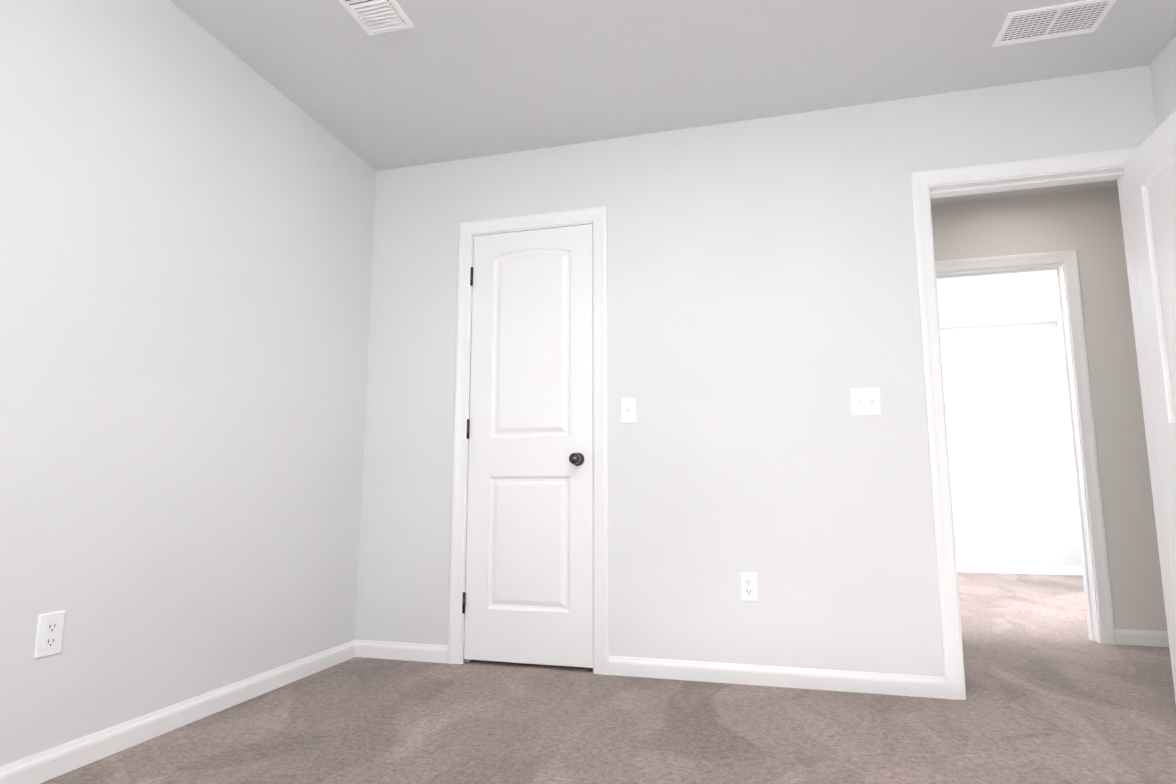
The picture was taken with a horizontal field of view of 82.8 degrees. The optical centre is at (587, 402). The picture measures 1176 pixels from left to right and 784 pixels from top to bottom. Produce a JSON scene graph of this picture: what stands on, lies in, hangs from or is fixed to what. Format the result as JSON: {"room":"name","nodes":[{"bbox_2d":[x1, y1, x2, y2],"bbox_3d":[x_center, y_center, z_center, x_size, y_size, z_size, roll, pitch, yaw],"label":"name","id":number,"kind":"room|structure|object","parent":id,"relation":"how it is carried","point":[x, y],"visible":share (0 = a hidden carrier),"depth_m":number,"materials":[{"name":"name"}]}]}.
{"room":"empty bedroom","nodes":[
{"label":"empty bedroom","id":0,"kind":"room"},
{"bbox_2d":[0,0,375,766],"bbox_3d":[-1.665,-0.254,1.480,0.120,2.440,4.140,-2,-8,15],"label":"wall","id":1,"kind":"structure","parent":0,"point":[186,224],"depth_m":2.21,"materials":[{"name":"paint"}]},
{"bbox_2d":[34,611,64,658],"bbox_3d":[-1.475,0.636,1.831,0.008,0.115,0.070,-2,-8,15],"label":"outlet","id":2,"kind":"object","parent":1,"relation":"attached to","point":[49,634],"visible":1,"depth_m":1.83,"materials":[{"name":"plastic"}]},
{"bbox_2d":[0,640,355,783],"bbox_3d":[-1.600,0.916,1.305,0.012,0.076,3.900,-2,-8,15],"label":"baseboard","id":3,"kind":"structure","parent":1,"relation":"attached to","point":[43,766],"depth_m":2.13,"materials":[{"name":"paint"}]},
{"bbox_2d":[40,572,1175,783],"bbox_3d":[1.383,1.208,2.815,5.240,0.100,8.630,-2,-8,15],"label":"floor","id":4,"kind":"structure","parent":0,"point":[1055,694],"depth_m":2.22,"materials":[{"name":"beige carpet"}]},
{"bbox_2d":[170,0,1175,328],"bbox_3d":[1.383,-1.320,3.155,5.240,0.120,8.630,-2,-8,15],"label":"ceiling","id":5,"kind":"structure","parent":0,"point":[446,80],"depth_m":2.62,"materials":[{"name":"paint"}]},
{"bbox_2d":[339,0,414,35],"bbox_3d":[-0.758,-1.374,2.271,0.185,0.011,0.335,-2,-8,15],"label":"ceiling vent","id":6,"kind":"object","parent":5,"relation":"in","point":[373,17],"visible":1,"depth_m":2.35,"materials":[{"name":"metal"}]},
{"bbox_2d":[992,0,1116,46],"bbox_3d":[1.662,-1.359,2.387,0.335,0.006,0.185,-2,-8,15],"label":"ceiling vent","id":7,"kind":"object","parent":5,"relation":"in","point":[1060,20],"visible":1,"depth_m":2.38,"materials":[{"name":"metal"}]},
{"bbox_2d":[355,65,1156,676],"bbox_3d":[1.120,-0.074,2.812,4.820,2.440,0.120,-2,-8,15],"label":"wall","id":8,"kind":"structure","parent":0,"point":[763,303],"depth_m":2.87,"materials":[{"name":"paint"}]},
{"bbox_2d":[356,640,447,662],"bbox_3d":[-0.860,1.158,3.105,0.459,0.076,0.012,-2,-8,15],"label":"baseboard","id":9,"kind":"structure","parent":8,"relation":"attached to","point":[364,648],"depth_m":3.10,"materials":[{"name":"paint"}]},
{"bbox_2d":[462,224,592,667],"bbox_3d":[-0.273,0.164,3.111,0.617,2.008,0.192,-2,-8,15],"label":"closet door","id":10,"kind":"structure","parent":8,"relation":"in","point":[527,596],"depth_m":3.09,"materials":[{"name":"paint"}]},
{"bbox_2d":[447,206,608,674],"bbox_3d":[-0.260,0.141,3.141,0.752,2.101,0.138,-2,-8,15],"label":"trim","id":11,"kind":"structure","parent":8,"relation":"attached to","point":[596,217],"depth_m":3.09,"materials":[{"name":"paint"}]},
{"bbox_2d":[621,397,635,422],"bbox_3d":[0.179,0.033,2.976,0.070,0.115,0.019,-2,-8,15],"label":"light switch","id":12,"kind":"object","parent":8,"relation":"attached to","point":[628,410],"visible":1,"depth_m":2.98,"materials":[{"name":"plastic"}]},
{"bbox_2d":[740,572,757,600],"bbox_3d":[0.664,0.760,2.755,0.070,0.115,0.008,-2,-8,15],"label":"outlet","id":13,"kind":"object","parent":8,"relation":"attached to","point":[748,587],"visible":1,"depth_m":2.75,"materials":[{"name":"plastic"}]},
{"bbox_2d":[608,656,946,698],"bbox_3d":[0.722,1.102,2.691,1.308,0.076,0.012,-2,-8,15],"label":"baseboard","id":14,"kind":"structure","parent":8,"relation":"attached to","point":[745,674],"depth_m":2.67,"materials":[{"name":"paint"}]},
{"bbox_2d":[850,387,881,415],"bbox_3d":[1.136,-0.005,2.726,0.116,0.115,0.019,-2,-8,15],"label":"double light switch","id":15,"kind":"object","parent":8,"relation":"attached to","point":[865,401],"visible":1,"depth_m":2.73,"materials":[{"name":"plastic"}]},
{"bbox_2d":[910,147,1175,701],"bbox_3d":[1.787,0.070,2.615,0.862,2.101,0.155,-2,-8,15],"label":"trim","id":16,"kind":"structure","parent":8,"relation":"attached to","point":[1051,171],"depth_m":2.64,"materials":[{"name":"paint"}]},
{"bbox_2d":[1124,110,1175,619],"bbox_3d":[1.982,0.027,2.109,0.192,2.036,0.725,-2,-8,15],"label":"entry door","id":17,"kind":"structure","parent":8,"relation":"in","point":[1150,168],"depth_m":2.39,"materials":[{"name":"paint"}]},
{"bbox_2d":[940,322,1081,566],"bbox_3d":[3.048,0.477,6.911,4.040,2.440,0.120,-2,-8,15],"label":"wall","id":18,"kind":"structure","parent":0,"point":[1012,481],"depth_m":6.56,"materials":[{"name":"paint"}]},
{"bbox_2d":[957,564,1082,574],"bbox_3d":[3.031,1.640,6.690,3.800,0.076,0.012,-2,-8,15],"label":"baseboard","id":19,"kind":"structure","parent":18,"relation":"attached to","point":[1020,569],"depth_m":6.38,"materials":[{"name":"paint"}]},
{"bbox_2d":[931,188,1167,630],"bbox_3d":[2.698,0.038,3.651,2.440,2.440,0.120,-2,-8,15],"label":"wall","id":20,"kind":"structure","parent":0,"point":[1087,226],"depth_m":3.61,"materials":[{"name":"paint"}]},
{"bbox_2d":[935,250,1116,644],"bbox_3d":[2.287,0.221,3.735,0.902,2.101,0.155,-2,-8,15],"label":"trim","id":21,"kind":"structure","parent":20,"relation":"attached to","point":[1063,265],"depth_m":3.61,"materials":[{"name":"paint"}]},
{"bbox_2d":[1115,629,1168,646],"bbox_3d":[3.225,1.182,3.288,1.074,0.076,0.013,-2,-8,15],"label":"baseboard","id":22,"kind":"structure","parent":20,"relation":"attached to","point":[1142,637],"depth_m":3.38,"materials":[{"name":"paint"}]},
{"bbox_2d":[1149,36,1175,127],"bbox_3d":[1.758,-0.382,0.524,0.120,2.440,4.020,-2,-8,15],"label":"wall","id":23,"kind":"structure","parent":0,"point":[1162,65],"depth_m":2.54,"materials":[{"name":"paint"}]}
]}

